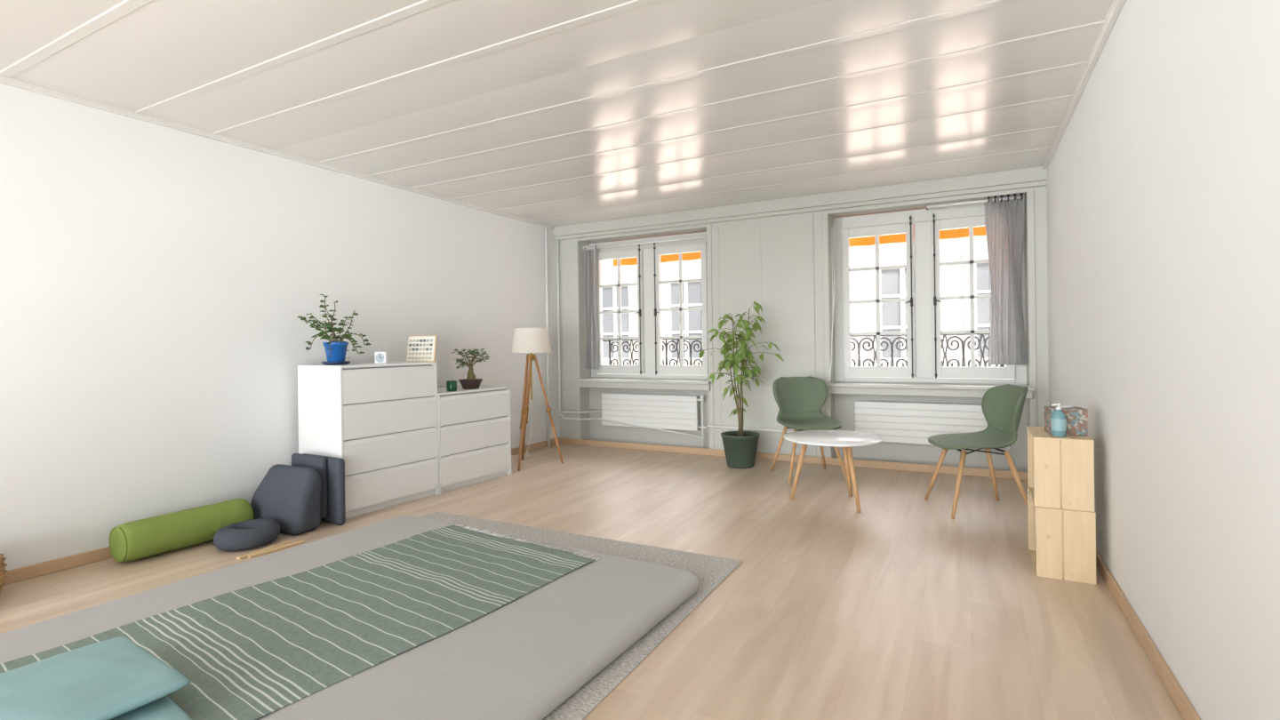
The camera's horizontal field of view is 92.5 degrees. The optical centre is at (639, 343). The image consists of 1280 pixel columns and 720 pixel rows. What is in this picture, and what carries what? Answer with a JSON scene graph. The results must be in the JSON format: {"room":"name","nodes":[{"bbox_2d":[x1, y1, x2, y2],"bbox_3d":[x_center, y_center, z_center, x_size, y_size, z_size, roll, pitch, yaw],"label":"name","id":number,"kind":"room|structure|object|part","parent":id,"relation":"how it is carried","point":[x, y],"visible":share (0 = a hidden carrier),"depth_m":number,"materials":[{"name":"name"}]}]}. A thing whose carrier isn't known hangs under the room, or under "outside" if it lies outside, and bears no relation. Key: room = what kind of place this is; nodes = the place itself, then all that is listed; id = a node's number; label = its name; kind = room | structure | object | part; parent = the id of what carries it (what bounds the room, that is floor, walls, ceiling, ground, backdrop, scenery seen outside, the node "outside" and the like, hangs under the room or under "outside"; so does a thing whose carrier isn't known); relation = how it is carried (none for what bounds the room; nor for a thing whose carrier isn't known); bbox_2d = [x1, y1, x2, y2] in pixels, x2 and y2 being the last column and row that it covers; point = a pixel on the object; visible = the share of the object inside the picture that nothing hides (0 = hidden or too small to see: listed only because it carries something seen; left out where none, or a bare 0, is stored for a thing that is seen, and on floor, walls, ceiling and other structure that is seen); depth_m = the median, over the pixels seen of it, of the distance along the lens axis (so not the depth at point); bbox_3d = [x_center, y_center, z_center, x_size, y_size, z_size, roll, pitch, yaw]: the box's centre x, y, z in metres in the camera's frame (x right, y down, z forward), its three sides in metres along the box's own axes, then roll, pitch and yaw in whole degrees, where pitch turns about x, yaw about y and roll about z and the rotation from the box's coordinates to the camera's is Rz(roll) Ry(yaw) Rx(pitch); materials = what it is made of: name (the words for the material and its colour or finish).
{"room":"massage therapy room","nodes":[
{"label":"massage therapy room","id":0,"kind":"room"},
{"bbox_2d":[0,83,559,570],"bbox_3d":[-2.683,-0.173,4.152,0.200,2.720,8.000,-1,0,28],"label":"wall","id":1,"kind":"structure","parent":0,"point":[156,281],"depth_m":3.75,"materials":[{"name":"white paint"}]},
{"bbox_2d":[0,75,554,229],"bbox_3d":[-2.741,-1.315,3.829,0.030,0.035,7.390,-1,0,28],"label":"trim","id":2,"kind":"structure","parent":1,"relation":"attached to","point":[12,82],"depth_m":3.94,"materials":[{"name":"paint"}]},
{"bbox_2d":[3,437,559,584],"bbox_3d":[-2.694,1.155,3.868,0.015,0.065,7.470,-1,0,28],"label":"baseboard","id":3,"kind":"structure","parent":1,"relation":"attached to","point":[15,575],"depth_m":3.23,"materials":[{"name":"brown wood"}]},
{"bbox_2d":[544,227,550,446],"bbox_3d":[-1.045,-0.070,6.929,0.028,2.470,0.027,-1,0,28],"label":"pipe","id":4,"kind":"object","parent":1,"relation":"attached to","point":[546,228],"visible":0.75,"depth_m":6.92,"materials":[{"name":"white metal"}]},
{"bbox_2d":[458,378,482,389],"bbox_3d":[-1.443,0.346,5.228,0.196,0.078,0.196,-1,0,28],"label":"pot","id":5,"kind":"object","parent":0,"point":[466,383],"depth_m":5.16,"materials":[{"name":"brown ceramic"}]},
{"bbox_2d":[0,0,1113,226],"bbox_3d":[-0.530,-1.456,2.919,4.791,0.213,7.870,-1,0,28],"label":"ceiling","id":6,"kind":"structure","parent":0,"point":[553,113],"depth_m":3.20,"materials":[{"name":"paint"}]},
{"bbox_2d":[558,238,603,439],"bbox_3d":[-0.706,-0.100,7.320,0.300,2.520,0.510,-1,0,28],"label":"wall","id":7,"kind":"structure","parent":0,"point":[567,428],"depth_m":7.10,"materials":[{"name":"white paint"}]},
{"bbox_2d":[0,443,1183,719],"bbox_3d":[-0.461,1.256,2.977,5.191,0.200,8.000,-1,0,28],"label":"floor","id":8,"kind":"structure","parent":0,"point":[900,607],"depth_m":2.83,"materials":[{"name":"brown wood"}]},
{"bbox_2d":[0,552,7,592],"bbox_3d":[-3.086,1.089,2.750,0.344,0.208,0.346,-1,0,28],"label":"wicker basket","id":9,"kind":"object","parent":8,"relation":"on","point":[3,572],"visible":1,"depth_m":2.83,"materials":[{"name":"brown wicker"}]},
{"bbox_2d":[109,498,253,561],"bbox_3d":[-2.644,1.077,3.577,0.224,0.211,0.662,-1,0,29],"label":"bolster","id":10,"kind":"object","parent":8,"relation":"on","point":[137,540],"visible":0.9,"depth_m":3.44,"materials":[{"name":"green fabric"}]},
{"bbox_2d":[212,518,280,551],"bbox_3d":[-2.302,1.120,3.596,0.326,0.124,0.340,-1,0,18],"label":"cushion","id":11,"kind":"object","parent":8,"relation":"on","point":[247,534],"visible":1,"depth_m":3.49,"materials":[{"name":"grey fabric"}]},
{"bbox_2d":[236,540,291,559],"bbox_3d":[-2.132,1.173,3.482,0.034,0.014,0.300,-1,0,25],"label":"wooden stick","id":12,"kind":"object","parent":8,"relation":"on","point":[244,556],"visible":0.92,"depth_m":3.48,"materials":[{"name":"brown wood"}]},
{"bbox_2d":[247,540,303,558],"bbox_3d":[-2.073,1.172,3.496,0.034,0.014,0.300,-1,0,32],"label":"wooden stick","id":13,"kind":"object","parent":8,"relation":"on","point":[257,554],"visible":1,"depth_m":3.48,"materials":[{"name":"brown wood"}]},
{"bbox_2d":[250,464,321,535],"bbox_3d":[-2.270,0.986,3.910,0.498,0.392,0.217,-1,0,23],"label":"cushion","id":14,"kind":"object","parent":8,"relation":"on","point":[290,496],"visible":0.9,"depth_m":3.84,"materials":[{"name":"grey fabric"}]},
{"bbox_2d":[291,453,345,525],"bbox_3d":[-2.132,0.959,4.061,0.470,0.439,0.102,-1,0,31],"label":"cushion","id":15,"kind":"object","parent":8,"relation":"on","point":[331,469],"visible":0.7,"depth_m":3.97,"materials":[{"name":"grey fabric"}]},
{"bbox_3d":[-2.195,0.941,4.065,0.360,0.400,0.045,-1,0,31],"label":"cushion panel","id":16,"kind":"part","parent":15,"relation":"part of","materials":[{"name":"grey fabric"}]},
{"bbox_2d":[297,361,439,519],"bbox_3d":[-1.985,0.663,4.531,0.500,1.030,0.800,-1,0,31],"label":"dresser","id":17,"kind":"object","parent":8,"relation":"on","point":[380,419],"visible":0.88,"depth_m":4.30,"materials":[{"name":"white paint"}]},
{"bbox_2d":[297,294,371,365],"bbox_3d":[-2.141,-0.099,4.257,0.451,0.497,0.423,-1,0,28],"label":"potted plant","id":18,"kind":"object","parent":17,"relation":"on","point":[335,352],"visible":1,"depth_m":4.25,"materials":[{"name":"green plant"}]},
{"bbox_3d":[-2.134,0.064,4.303,0.164,0.148,0.164,-1,0,28],"label":"pot","id":19,"kind":"part","parent":18,"relation":"part of","materials":[{"name":"blue ceramic"}]},
{"bbox_2d":[374,352,388,363],"bbox_3d":[-1.871,0.103,4.432,0.085,0.085,0.050,-1,0,3],"label":"clock","id":20,"kind":"object","parent":17,"relation":"on","point":[380,357],"visible":1,"depth_m":4.41,"materials":[{"name":"white plastic"}]},
{"bbox_3d":[-1.785,0.289,4.407,0.020,0.231,0.764,-1,0,31],"label":"drawer","id":21,"kind":"part","parent":17,"relation":"part of","materials":[{"name":"white paint"}]},
{"bbox_3d":[-1.782,0.528,4.407,0.020,0.231,0.764,-1,0,31],"label":"drawer","id":22,"kind":"part","parent":17,"relation":"part of","materials":[{"name":"white paint"}]},
{"bbox_3d":[-1.778,0.766,4.407,0.020,0.231,0.764,-1,0,31],"label":"drawer","id":23,"kind":"part","parent":17,"relation":"part of","materials":[{"name":"white paint"}]},
{"bbox_3d":[-1.775,1.004,4.407,0.020,0.231,0.764,-1,0,31],"label":"drawer","id":24,"kind":"part","parent":17,"relation":"part of","materials":[{"name":"white paint"}]},
{"bbox_2d":[406,335,437,361],"bbox_3d":[-1.704,0.043,4.782,0.284,0.204,0.046,-1,0,24],"label":"calendar","id":25,"kind":"object","parent":17,"relation":"on","point":[420,348],"visible":0.98,"depth_m":4.77,"materials":[{"name":"beige paper"}]},
{"bbox_2d":[437,385,511,494],"bbox_3d":[-1.566,0.779,5.221,0.500,0.785,0.800,-1,0,31],"label":"dresser","id":26,"kind":"object","parent":8,"relation":"on","point":[474,426],"visible":0.64,"depth_m":5.07,"materials":[{"name":"white paint"}]},
{"bbox_2d":[446,380,456,391],"bbox_3d":[-1.526,0.345,4.967,0.082,0.083,0.082,-1,0,28],"label":"candle jar","id":27,"kind":"object","parent":26,"relation":"on","point":[451,385],"visible":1,"depth_m":4.93,"materials":[{"name":"green glass"}]},
{"bbox_2d":[452,348,489,389],"bbox_3d":[-1.426,0.213,5.225,0.351,0.344,0.316,-1,0,28],"label":"bonsai","id":28,"kind":"object","parent":26,"relation":"on","point":[470,382],"visible":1,"depth_m":5.18,"materials":[{"name":"green plant"}]},
{"bbox_3d":[-1.364,0.527,5.097,0.020,0.229,0.764,-1,0,31],"label":"drawer","id":29,"kind":"part","parent":26,"relation":"part of","materials":[{"name":"white paint"}]},
{"bbox_3d":[-1.360,0.763,5.097,0.020,0.229,0.764,-1,0,31],"label":"drawer","id":30,"kind":"part","parent":26,"relation":"part of","materials":[{"name":"white paint"}]},
{"bbox_3d":[-1.357,1.000,5.097,0.020,0.229,0.764,-1,0,31],"label":"drawer","id":31,"kind":"part","parent":26,"relation":"part of","materials":[{"name":"white paint"}]},
{"bbox_2d":[510,328,563,471],"bbox_3d":[-1.183,0.513,6.081,0.499,1.312,0.866,-1,0,-37],"label":"floor lamp","id":32,"kind":"object","parent":8,"relation":"on","point":[531,340],"visible":1,"depth_m":5.77,"materials":[{"name":"white fabric"}]},
{"bbox_3d":[-1.090,0.645,5.732,0.099,1.045,0.276,-1,0,28],"label":"leg","id":33,"kind":"part","parent":32,"relation":"part of","materials":[{"name":"brown wood"}]},
{"bbox_3d":[-1.120,0.645,6.027,0.057,1.045,0.267,-1,0,-30],"label":"leg","id":34,"kind":"part","parent":32,"relation":"part of","materials":[{"name":"brown wood"}]},
{"bbox_3d":[-1.050,-0.028,5.889,0.390,0.235,0.390,-1,0,28],"label":"lamp shade","id":35,"kind":"part","parent":32,"relation":"part of","materials":[{"name":"beige fabric"}]},
{"bbox_3d":[-0.879,0.642,5.905,0.271,1.045,0.057,-1,0,-6],"label":"leg","id":36,"kind":"part","parent":32,"relation":"part of","materials":[{"name":"brown wood"}]},
{"bbox_2d":[420,511,742,719],"bbox_3d":[-1.117,1.162,2.442,2.200,0.008,2.900,-1,0,28],"label":"rug","id":37,"kind":"object","parent":8,"relation":"on","point":[711,571],"visible":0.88,"depth_m":3.07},
{"bbox_2d":[0,515,699,719],"bbox_3d":[-1.205,1.119,2.352,2.100,0.080,2.400,-1,0,31],"label":"mattress","id":38,"kind":"object","parent":37,"relation":"on","point":[524,658],"visible":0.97,"depth_m":2.27,"materials":[{"name":"grey fabric"}]},
{"bbox_2d":[0,523,601,719],"bbox_3d":[-1.260,1.071,2.435,1.100,0.014,2.225,-1,0,35],"label":"striped blanket","id":39,"kind":"object","parent":38,"relation":"on","point":[252,652],"visible":0.88,"depth_m":2.39,"materials":[{"name":"green fabric"}]},
{"bbox_2d":[109,696,191,719],"bbox_3d":[-1.534,1.043,1.665,0.496,0.046,0.397,-1,0,36],"label":"pillow","id":40,"kind":"object","parent":39,"relation":"on","point":[163,708],"visible":0.2,"depth_m":1.70,"materials":[{"name":"teal fabric"}]},
{"bbox_2d":[0,636,191,719],"bbox_3d":[-1.635,0.988,1.753,0.536,0.057,0.417,-1,0,33],"label":"pillow","id":41,"kind":"object","parent":40,"relation":"on","point":[110,678],"visible":1,"depth_m":1.74,"materials":[{"name":"teal fabric"}]},
{"bbox_2d":[699,301,783,468],"bbox_3d":[0.902,0.375,5.660,0.614,1.526,0.667,-1,0,-22],"label":"potted tree","id":42,"kind":"object","parent":8,"relation":"on","point":[740,446],"visible":1,"depth_m":5.61,"materials":[{"name":"green plant"}]},
{"bbox_3d":[0.932,0.986,5.688,0.356,0.302,0.356,-1,0,28],"label":"pot","id":43,"kind":"part","parent":42,"relation":"part of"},
{"bbox_2d":[770,376,847,482],"bbox_3d":[1.430,0.715,5.256,0.510,0.837,0.563,-1,0,-5],"label":"chair","id":44,"kind":"object","parent":8,"relation":"on","point":[800,401],"visible":0.99,"depth_m":5.42,"materials":[{"name":"green fabric"}]},
{"bbox_3d":[1.228,0.924,5.407,0.181,0.425,0.034,-1,0,41],"label":"leg","id":45,"kind":"part","parent":44,"relation":"part of","materials":[{"name":"brown wood"}]},
{"bbox_3d":[1.257,0.924,5.042,0.034,0.425,0.181,-1,0,40],"label":"leg","id":46,"kind":"part","parent":44,"relation":"part of","materials":[{"name":"brown wood"}]},
{"bbox_3d":[1.410,0.463,5.456,0.497,0.332,0.163,-1,0,-5],"label":"backrest","id":47,"kind":"part","parent":44,"relation":"part of","materials":[{"name":"green fabric"}]},
{"bbox_3d":[1.432,0.644,5.220,0.495,0.131,0.490,-1,0,-5],"label":"seat","id":48,"kind":"part","parent":44,"relation":"part of","materials":[{"name":"green fabric"}]},
{"bbox_3d":[1.607,0.919,5.442,0.034,0.425,0.181,-1,0,35],"label":"leg","id":49,"kind":"part","parent":44,"relation":"part of","materials":[{"name":"brown wood"}]},
{"bbox_3d":[1.641,0.919,5.073,0.181,0.425,0.034,-1,0,41],"label":"leg","id":50,"kind":"part","parent":44,"relation":"part of","materials":[{"name":"brown wood"}]},
{"bbox_2d":[783,430,883,512],"bbox_3d":[1.369,0.897,4.355,0.676,0.473,0.676,-1,0,28],"label":"side table","id":51,"kind":"object","parent":8,"relation":"on","point":[844,439],"visible":1,"depth_m":4.30,"materials":[{"name":"white paint"}]},
{"bbox_3d":[1.153,0.908,4.434,0.140,0.457,0.037,-1,0,20],"label":"leg","id":52,"kind":"part","parent":51,"relation":"part of","materials":[{"name":"brown wood"}]},
{"bbox_3d":[1.515,0.903,4.484,0.123,0.456,0.037,-1,0,-42],"label":"leg","id":53,"kind":"part","parent":51,"relation":"part of","materials":[{"name":"brown wood"}]},
{"bbox_3d":[1.442,0.904,4.144,0.037,0.457,0.136,-1,0,-19],"label":"leg","id":54,"kind":"part","parent":51,"relation":"part of","materials":[{"name":"brown wood"}]},
{"bbox_2d":[924,384,1028,519],"bbox_3d":[2.284,0.703,4.139,0.563,0.837,0.510,-1,0,6],"label":"chair","id":55,"kind":"object","parent":8,"relation":"on","point":[1002,406],"visible":1,"depth_m":4.18,"materials":[{"name":"green fabric"}]},
{"bbox_3d":[2.110,0.912,4.353,0.034,0.425,0.181,-1,0,-39],"label":"leg","id":56,"kind":"part","parent":55,"relation":"part of","materials":[{"name":"brown wood"}]},
{"bbox_3d":[2.063,0.913,3.975,0.181,0.425,0.034,-1,0,-34],"label":"leg","id":57,"kind":"part","parent":55,"relation":"part of","materials":[{"name":"brown wood"}]},
{"bbox_3d":[2.247,0.633,4.143,0.490,0.131,0.495,-1,0,6],"label":"seat","id":58,"kind":"part","parent":55,"relation":"part of","materials":[{"name":"green fabric"}]},
{"bbox_3d":[2.268,0.716,4.141,0.273,0.025,0.306,-1,0,6],"label":"seat frame","id":59,"kind":"part","parent":55,"relation":"part of","materials":[{"name":"black metal"}]},
{"bbox_3d":[2.478,0.907,4.307,0.181,0.425,0.034,-1,0,-34],"label":"leg","id":60,"kind":"part","parent":55,"relation":"part of","materials":[{"name":"brown wood"}]},
{"bbox_3d":[2.479,0.448,4.117,0.163,0.332,0.497,-1,0,6],"label":"backrest","id":61,"kind":"part","parent":55,"relation":"part of","materials":[{"name":"green fabric"}]},
{"bbox_3d":[2.436,0.908,3.933,0.034,0.425,0.181,-1,0,-44],"label":"leg","id":62,"kind":"part","parent":55,"relation":"part of","materials":[{"name":"brown wood"}]},
{"bbox_2d":[1027,488,1096,584],"bbox_3d":[2.111,0.953,3.086,0.235,0.336,0.428,-1,0,28],"label":"wooden crate","id":63,"kind":"object","parent":8,"relation":"on","point":[1062,542],"visible":0.8,"depth_m":2.91,"materials":[{"name":"brown wood"}]},
{"bbox_3d":[2.204,0.952,3.264,0.235,0.335,0.018,-1,0,28],"label":"panel","id":64,"kind":"part","parent":63,"relation":"part of","materials":[{"name":"brown wood"}]},
{"bbox_2d":[1027,425,1094,511],"bbox_3d":[2.106,0.617,3.086,0.235,0.336,0.428,-1,0,29],"label":"wooden crate","id":65,"kind":"object","parent":63,"relation":"on","point":[1060,470],"visible":0.85,"depth_m":2.91,"materials":[{"name":"brown wood"}]},
{"bbox_3d":[2.202,0.615,3.262,0.235,0.335,0.018,-1,0,29],"label":"panel","id":66,"kind":"part","parent":65,"relation":"part of","materials":[{"name":"brown wood"}]},
{"bbox_2d":[1050,403,1066,437],"bbox_3d":[2.024,0.370,2.963,0.062,0.158,0.062,-1,0,28],"label":"pump bottle","id":67,"kind":"object","parent":65,"relation":"on","point":[1058,420],"visible":1,"depth_m":2.94,"materials":[{"name":"teal plastic"}]},
{"bbox_2d":[1043,405,1087,436],"bbox_3d":[2.114,0.379,3.046,0.150,0.139,0.140,-1,0,20],"label":"tissue box","id":68,"kind":"object","parent":65,"relation":"on","point":[1076,417],"visible":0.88,"depth_m":2.98,"materials":[{"name":"cardboard"}]},
{"bbox_3d":[2.018,0.955,2.908,0.235,0.335,0.018,-1,0,28],"label":"panel","id":69,"kind":"part","parent":63,"relation":"part of","materials":[{"name":"brown wood"}]},
{"bbox_2d":[711,210,835,457],"bbox_3d":[1.353,-0.129,6.220,1.210,2.520,0.510,-1,0,28],"label":"wall","id":70,"kind":"structure","parent":0,"point":[785,239],"depth_m":5.97,"materials":[{"name":"white paint"}]},
{"bbox_2d":[574,223,714,448],"bbox_3d":[0.001,-0.033,6.647,1.680,2.365,0.012,-1,0,28],"label":"trim","id":71,"kind":"structure","parent":70,"relation":"attached to","point":[708,226],"depth_m":6.42,"materials":[{"name":"grey wood"}]},
{"bbox_2d":[582,235,706,369],"bbox_3d":[0.047,-0.421,6.755,1.566,1.421,0.133,-1,0,28],"label":"curtain","id":72,"kind":"object","parent":70,"relation":"hanging from","point":[589,252],"visible":0.98,"depth_m":7.03,"materials":[{"name":"grey fabric"}]},
{"bbox_3d":[0.022,-1.100,6.725,1.550,0.024,0.024,-1,0,28],"label":"rod","id":73,"kind":"part","parent":72,"relation":"part of","materials":[{"name":"white metal"}]},
{"bbox_2d":[602,338,702,365],"bbox_3d":[0.283,0.169,7.170,1.580,0.474,0.154,-1,0,28],"label":"balcony railing","id":74,"kind":"object","parent":70,"relation":"attached to","point":[666,344],"visible":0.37,"depth_m":7.22,"materials":[{"name":"metal"}]},
{"bbox_2d":[556,240,793,439],"bbox_3d":[0.509,-0.112,6.385,3.228,2.211,0.177,-1,0,27],"label":"pipe","id":75,"kind":"object","parent":70,"relation":"attached to","point":[557,265],"visible":0.73,"depth_m":6.95,"materials":[{"name":"white metal"}]},
{"bbox_2d":[717,212,816,456],"bbox_3d":[1.221,-0.047,5.995,0.963,2.360,0.012,-1,0,28],"label":"trim","id":76,"kind":"structure","parent":70,"relation":"attached to","point":[812,213],"depth_m":6.01,"materials":[{"name":"grey wood"}]},
{"bbox_2d":[559,437,1027,479],"bbox_3d":[1.159,1.101,6.014,4.761,0.065,0.015,-1,0,28],"label":"baseboard","id":77,"kind":"structure","parent":70,"relation":"attached to","point":[885,465],"depth_m":5.75,"materials":[{"name":"brown wood"}]},
{"bbox_2d":[552,166,1047,239],"bbox_3d":[1.119,-1.308,6.002,4.791,0.155,0.080,-1,0,28],"label":"trim","id":78,"kind":"structure","parent":70,"relation":"attached to","point":[1034,177],"depth_m":5.67,"materials":[{"name":"grey wood"}]},
{"bbox_2d":[829,228,834,383],"bbox_3d":[1.782,-0.323,5.704,0.076,1.504,0.029,-1,0,-25],"label":"curtain","id":79,"kind":"object","parent":70,"relation":"hanging from","point":[831,228],"visible":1,"depth_m":5.71,"materials":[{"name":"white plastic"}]},
{"bbox_2d":[850,333,1004,367],"bbox_3d":[2.740,0.135,5.858,1.580,0.474,0.154,-1,0,28],"label":"balcony railing","id":80,"kind":"object","parent":70,"relation":"attached to","point":[980,334],"visible":0.44,"depth_m":5.95,"materials":[{"name":"metal"}]},
{"bbox_2d":[822,187,1037,457],"bbox_3d":[2.457,-0.067,5.335,1.670,2.365,0.012,-1,0,28],"label":"trim","id":81,"kind":"structure","parent":70,"relation":"attached to","point":[1030,199],"depth_m":5.05,"materials":[{"name":"grey wood"}]},
{"bbox_2d":[582,192,1026,243],"bbox_3d":[1.333,-1.299,6.223,4.360,0.180,0.510,-1,0,28],"label":"wall","id":82,"kind":"structure","parent":0,"point":[921,205],"depth_m":5.79,"materials":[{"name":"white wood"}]},
{"bbox_2d":[613,251,700,266],"bbox_3d":[0.304,-1.158,7.243,1.656,0.353,0.340,-1,0,28],"label":"awning","id":83,"kind":"object","parent":82,"relation":"attached to","point":[689,256],"visible":0.05,"depth_m":7.39,"materials":[{"name":"orange fabric"}]},
{"bbox_2d":[849,226,985,246],"bbox_3d":[2.760,-1.192,5.931,1.656,0.353,0.340,-1,0,28],"label":"awning","id":84,"kind":"object","parent":82,"relation":"attached to","point":[958,233],"visible":0.14,"depth_m":6.17,"materials":[{"name":"orange fabric"}]},
{"bbox_2d":[589,377,1027,471],"bbox_3d":[1.406,0.760,6.306,4.360,0.740,0.320,-1,0,28],"label":"wall","id":85,"kind":"structure","parent":0,"point":[914,453],"depth_m":5.77,"materials":[{"name":"white paint"}]},
{"bbox_2d":[573,377,711,390],"bbox_3d":[0.043,0.442,6.714,1.640,0.095,0.320,-1,0,28],"label":"windowsill","id":86,"kind":"structure","parent":85,"relation":"attached to","point":[679,384],"depth_m":6.58,"materials":[{"name":"grey wood"}]},
{"bbox_2d":[589,232,708,379],"bbox_3d":[0.104,-0.394,6.849,1.570,1.575,0.155,-1,0,28],"label":"window","id":87,"kind":"structure","parent":85,"relation":"in","point":[649,309],"depth_m":6.85,"materials":[{"name":"white paint"}]},
{"bbox_2d":[601,392,706,447],"bbox_3d":[0.148,0.848,6.731,1.260,0.600,0.113,-1,0,28],"label":"radiator","id":88,"kind":"object","parent":85,"relation":"attached to","point":[666,412],"visible":0.98,"depth_m":6.66,"materials":[{"name":"white metal"}]},
{"bbox_2d":[558,410,601,413],"bbox_3d":[-0.685,0.780,6.972,0.516,0.020,0.128,-1,0,2],"label":"pipe","id":89,"kind":"object","parent":88,"relation":"attached to","point":[558,411],"visible":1,"depth_m":6.98,"materials":[{"name":"white metal"}]},
{"bbox_3d":[0.094,0.744,6.726,1.170,0.366,0.055,-1,0,28],"label":"panel","id":90,"kind":"part","parent":88,"relation":"part of","materials":[{"name":"white metal"}]},
{"bbox_2d":[832,202,1026,384],"bbox_3d":[2.560,-0.428,5.537,1.570,1.575,0.155,-1,0,28],"label":"window","id":91,"kind":"structure","parent":85,"relation":"in","point":[922,228],"depth_m":5.55,"materials":[{"name":"white paint"}]},
{"bbox_2d":[826,381,1034,399],"bbox_3d":[2.500,0.408,5.402,1.630,0.095,0.320,-1,0,28],"label":"trim","id":92,"kind":"structure","parent":85,"relation":"attached to","point":[886,388],"depth_m":5.33,"materials":[{"name":"grey wood"}]},
{"bbox_2d":[854,400,1013,471],"bbox_3d":[2.574,0.814,5.435,1.260,0.600,0.113,-1,0,28],"label":"radiator","id":93,"kind":"object","parent":85,"relation":"attached to","point":[905,422],"visible":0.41,"depth_m":5.44,"materials":[{"name":"white metal"}]},
{"bbox_3d":[2.519,0.710,5.431,1.170,0.366,0.055,-1,0,28],"label":"panel","id":94,"kind":"part","parent":93,"relation":"part of","materials":[{"name":"white metal"}]},
{"bbox_2d":[1024,185,1048,426],"bbox_3d":[3.329,-0.156,5.165,0.131,2.520,0.510,-1,0,28],"label":"wall","id":95,"kind":"structure","parent":0,"point":[1039,192],"depth_m":4.93,"materials":[{"name":"white paint"}]},
{"bbox_2d":[925,192,1027,365],"bbox_3d":[2.862,-0.525,5.229,0.751,1.411,0.133,-1,0,28],"label":"curtain","id":96,"kind":"object","parent":95,"relation":"hanging from","point":[1004,216],"visible":1,"depth_m":5.09,"materials":[{"name":"grey fabric"}]},
{"bbox_3d":[2.837,-1.200,5.199,0.735,0.024,0.024,-1,0,28],"label":"rod","id":97,"kind":"part","parent":96,"relation":"part of","materials":[{"name":"white metal"}]},
{"bbox_2d":[1046,0,1279,719],"bbox_3d":[1.719,-0.234,1.801,0.200,2.720,8.000,-1,0,28],"label":"wall","id":98,"kind":"structure","parent":0,"point":[1163,181],"depth_m":1.82,"materials":[{"name":"white paint"}]},
{"bbox_2d":[1042,0,1125,169],"bbox_3d":[1.458,-1.370,1.586,0.030,0.040,7.390,-1,0,28],"label":"trim","id":99,"kind":"structure","parent":98,"relation":"attached to","point":[1116,6],"depth_m":3.07,"materials":[{"name":"paint"}]},
{"bbox_2d":[1096,549,1200,719],"bbox_3d":[1.518,1.097,1.618,0.015,0.065,7.470,-1,0,28],"label":"baseboard","id":100,"kind":"structure","parent":98,"relation":"attached to","point":[1185,708],"depth_m":2.17,"materials":[{"name":"brown wood"}]},
{"label":"outside","id":101,"kind":"structure","parent":0,"visible":0},
{"bbox_3d":[1.895,7.224,11.852,36.000,0.200,9.400,-1,0,28],"label":"street","id":102,"kind":"object","parent":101,"visible":0},
{"bbox_2d":[601,235,1006,367],"bbox_3d":[3.290,1.804,14.604,36.000,10.600,3.160,-1,0,28],"label":"building","id":103,"kind":"structure","parent":102,"relation":"on","point":[955,279],"depth_m":12.19,"materials":[{"name":"paint"}]},
{"bbox_3d":[-0.609,-0.517,15.008,0.900,1.850,0.030,-1,0,28],"label":"window sash","id":104,"kind":"part","parent":103,"relation":"part of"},
{"bbox_3d":[1.067,-0.540,14.113,0.900,1.850,0.030,-1,0,28],"label":"window sash","id":105,"kind":"part","parent":103,"relation":"part of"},
{"bbox_3d":[5.125,-0.596,11.946,0.900,1.850,0.030,-1,0,28],"label":"window sash","id":106,"kind":"part","parent":103,"relation":"part of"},
{"bbox_3d":[6.580,-0.617,11.168,0.900,1.850,0.030,-1,0,28],"label":"window sash","id":107,"kind":"part","parent":103,"relation":"part of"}
]}

